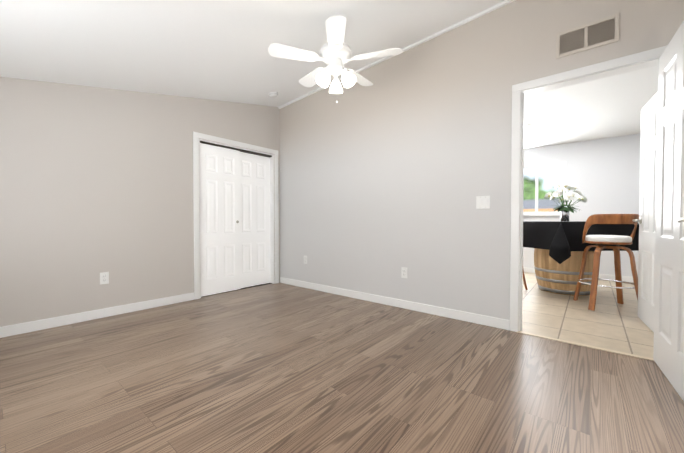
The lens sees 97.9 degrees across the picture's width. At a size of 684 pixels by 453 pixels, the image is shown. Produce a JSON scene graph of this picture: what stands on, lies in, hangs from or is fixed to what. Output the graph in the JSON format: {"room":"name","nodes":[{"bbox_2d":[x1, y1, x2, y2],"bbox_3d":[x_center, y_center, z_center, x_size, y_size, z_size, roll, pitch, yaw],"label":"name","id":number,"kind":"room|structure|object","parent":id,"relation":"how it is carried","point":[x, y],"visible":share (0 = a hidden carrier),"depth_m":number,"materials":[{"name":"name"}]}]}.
{"room":"empty bedroom","nodes":[
{"label":"empty bedroom","id":0,"kind":"room"},
{"bbox_2d":[0,77,279,326],"bbox_3d":[-2.057,-0.487,3.351,0.120,2.748,3.540,1,1,40],"label":"wall","id":1,"kind":"structure","parent":0,"point":[95,182],"depth_m":2.90,"materials":[{"name":"paint"}]},
{"bbox_2d":[100,272,108,284],"bbox_3d":[-2.338,0.509,2.932,0.008,0.115,0.070,1,1,40],"label":"electrical outlet","id":2,"kind":"object","parent":1,"relation":"attached to","point":[104,277],"visible":1,"depth_m":2.93,"materials":[{"name":"white plastic"}]},
{"bbox_2d":[200,143,240,296],"bbox_3d":[-1.595,-0.083,3.904,0.038,1.904,0.563,1,1,40],"label":"closet door","id":3,"kind":"structure","parent":1,"relation":"in","point":[220,217],"depth_m":3.88,"materials":[{"name":"white wood"}]},
{"bbox_2d":[193,131,278,298],"bbox_3d":[-1.423,-0.136,4.105,0.136,2.020,1.264,1,1,40],"label":"trim","id":4,"kind":"structure","parent":1,"relation":"attached to","point":[274,258],"depth_m":3.96,"materials":[{"name":"white wood"}]},
{"bbox_2d":[240,152,269,287],"bbox_3d":[-1.288,-0.090,4.337,0.034,1.904,0.563,1,1,40],"label":"closet door","id":5,"kind":"structure","parent":1,"relation":"in","point":[255,215],"depth_m":4.33,"materials":[{"name":"white wood"}]},
{"bbox_2d":[0,0,504,106],"bbox_3d":[-0.679,-1.586,2.143,5.320,1.099,3.480,1,1,40],"label":"ceiling","id":6,"kind":"structure","parent":0,"point":[211,49],"depth_m":2.42,"materials":[{"name":"paint"}]},
{"bbox_2d":[268,92,277,97],"bbox_3d":[-0.896,-1.720,3.897,0.126,0.040,0.126,-3,10,40],"label":"smoke detector","id":7,"kind":"object","parent":6,"relation":"attached to","point":[272,94],"visible":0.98,"depth_m":3.86,"materials":[{"name":"white plastic"}]},
{"bbox_2d":[268,15,402,102],"bbox_3d":[-0.038,-1.355,2.451,1.024,0.696,1.005,1,1,40],"label":"ceiling fan","id":8,"kind":"object","parent":6,"relation":"hanging from","point":[335,53],"visible":1,"depth_m":2.34,"materials":[{"name":"white"}]},
{"bbox_2d":[0,283,683,452],"bbox_3d":[-0.699,0.932,2.163,5.320,0.050,3.420,1,1,40],"label":"floor","id":9,"kind":"structure","parent":0,"point":[278,368],"depth_m":1.71,"materials":[{"name":"laminate"}]},
{"bbox_2d":[517,331,653,360],"bbox_3d":[1.827,0.903,2.270,0.864,0.006,0.042,1,1,40],"label":"threshold","id":10,"kind":"object","parent":9,"relation":"on","point":[599,348],"depth_m":2.23,"materials":[{"name":"beige wood"}]},
{"bbox_2d":[280,0,683,319],"bbox_3d":[1.464,-0.626,2.636,6.440,3.051,0.120,1,1,40],"label":"wall","id":11,"kind":"structure","parent":0,"point":[404,160],"depth_m":3.03,"materials":[{"name":"paint"}]},
{"bbox_2d":[278,0,515,108],"bbox_3d":[0.688,-1.896,3.167,4.300,0.249,0.026,1,1,40],"label":"trim","id":12,"kind":"structure","parent":11,"relation":"attached to","point":[475,16],"depth_m":3.01,"materials":[{"name":"paint"}]},
{"bbox_2d":[401,267,406,277],"bbox_3d":[0.675,0.501,3.231,0.070,0.115,0.008,1,1,40],"label":"electrical outlet","id":13,"kind":"object","parent":11,"relation":"attached to","point":[403,272],"visible":1,"depth_m":3.23,"materials":[{"name":"white plastic"}]},
{"bbox_2d":[476,196,489,208],"bbox_3d":[1.281,-0.220,2.710,0.116,0.115,0.012,1,1,40],"label":"switch plate","id":14,"kind":"object","parent":11,"relation":"attached to","point":[482,202],"visible":1,"depth_m":2.71,"materials":[{"name":"white plastic"}]},
{"bbox_2d":[556,13,619,58],"bbox_3d":[1.829,-1.420,2.233,0.366,0.196,0.011,1,1,40],"label":"air vent","id":15,"kind":"object","parent":11,"relation":"in","point":[592,35],"visible":1,"depth_m":2.22,"materials":[{"name":"beige metal"}]},
{"bbox_2d":[510,46,666,331],"bbox_3d":[1.871,-0.148,2.305,0.974,2.105,0.152,1,1,40],"label":"door frame","id":16,"kind":"structure","parent":11,"relation":"attached to","point":[625,64],"depth_m":2.52,"materials":[{"name":"white wood"}]},
{"bbox_2d":[653,21,683,400],"bbox_3d":[1.889,-0.102,1.660,0.156,2.020,0.840,1,1,35],"label":"bedroom door","id":17,"kind":"structure","parent":11,"relation":"in","point":[668,354],"depth_m":1.76,"materials":[{"name":"white wood"}]},
{"bbox_2d":[523,133,640,276],"bbox_3d":[3.874,-0.299,5.216,6.040,2.308,0.120,1,1,40],"label":"wall","id":18,"kind":"structure","parent":0,"point":[603,174],"depth_m":4.84,"materials":[{"name":"paint"}]},
{"bbox_2d":[523,161,565,215],"bbox_3d":[3.214,-0.668,5.696,1.794,0.937,0.120,1,1,40],"label":"kitchen window","id":19,"kind":"structure","parent":18,"relation":"in","point":[550,212],"depth_m":5.38,"materials":[{"name":"white"}]},
{"bbox_2d":[522,272,653,357],"bbox_3d":[2.746,0.903,3.886,6.040,0.050,3.640,1,1,40],"label":"floor","id":20,"kind":"structure","parent":0,"point":[610,322],"depth_m":2.87,"materials":[{"name":"beige tile"}]},
{"bbox_2d":[523,269,527,289],"bbox_3d":[2.239,0.358,4.170,0.503,1.013,0.503,0,1,-25],"label":"stool","id":21,"kind":"object","parent":20,"relation":"on","point":[525,284],"visible":0.04,"depth_m":4.06,"materials":[{"name":"brown wood"}]},
{"bbox_2d":[523,221,638,295],"bbox_3d":[3.027,0.403,4.054,1.284,0.944,1.285,0,1,-5],"label":"table","id":22,"kind":"object","parent":20,"relation":"on","point":[559,247],"visible":0.77,"depth_m":3.72,"materials":[{"name":"brown wood"}]},
{"bbox_2d":[543,184,587,220],"bbox_3d":[3.021,-0.329,4.047,0.493,0.515,0.515,1,1,40],"label":"flower vase","id":23,"kind":"object","parent":22,"relation":"on","point":[564,209],"visible":1,"depth_m":4.00,"materials":[{"name":"white plant"}]},
{"bbox_2d":[573,214,638,310],"bbox_3d":[2.894,0.373,3.251,0.503,1.013,0.503,0,1,20],"label":"stool","id":24,"kind":"object","parent":20,"relation":"on","point":[613,242],"visible":1,"depth_m":3.15,"materials":[{"name":"brown wood"}]},
{"bbox_2d":[524,65,658,148],"bbox_3d":[2.765,-1.679,3.864,6.040,0.568,3.580,1,1,40],"label":"ceiling","id":25,"kind":"structure","parent":0,"point":[610,106],"depth_m":4.00,"materials":[{"name":"paint"}]},
{"bbox_2d":[524,125,532,129],"bbox_3d":[2.864,-1.545,4.632,0.180,0.008,0.180,1,-6,40],"label":"recessed light","id":26,"kind":"object","parent":25,"relation":"in","point":[527,127],"visible":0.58,"depth_m":4.62,"materials":[{"name":"white plastic"}]},
{"label":"outside","id":27,"kind":"structure","parent":0,"visible":0},
{"bbox_2d":[523,165,562,211],"bbox_3d":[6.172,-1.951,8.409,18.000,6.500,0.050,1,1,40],"label":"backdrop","id":28,"kind":"structure","parent":27,"point":[546,174],"depth_m":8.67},
{"bbox_3d":[2.746,-0.488,3.862,6.040,2.732,3.400,1,1,40],"label":"wall","id":29,"kind":"structure","parent":0,"visible":0},
{"bbox_2d":[0,292,193,337],"bbox_3d":[-2.424,0.852,2.832,0.013,0.088,1.997,1,1,40],"label":"baseboard","id":30,"kind":"structure","parent":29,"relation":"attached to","point":[37,325],"depth_m":2.83,"materials":[{"name":"white wood"}]},
{"bbox_2d":[280,277,509,329],"bbox_3d":[0.252,0.839,3.586,3.129,0.088,0.013,1,1,40],"label":"baseboard","id":31,"kind":"structure","parent":29,"relation":"attached to","point":[500,323],"depth_m":3.18,"materials":[{"name":"white wood"}]},
{"bbox_2d":[523,267,633,281],"bbox_3d":[3.831,0.811,5.184,5.800,0.088,0.013,1,1,40],"label":"baseboard","id":32,"kind":"structure","parent":29,"relation":"attached to","point":[530,270],"depth_m":4.80,"materials":[{"name":"white wood"}]},
{"bbox_2d":[632,92,657,331],"bbox_3d":[2.718,-0.118,2.597,0.156,2.020,0.762,1,1,34],"label":"hall door","id":33,"kind":"structure","parent":29,"relation":"in","point":[646,220],"depth_m":2.69,"materials":[{"name":"white wood"}]}
]}

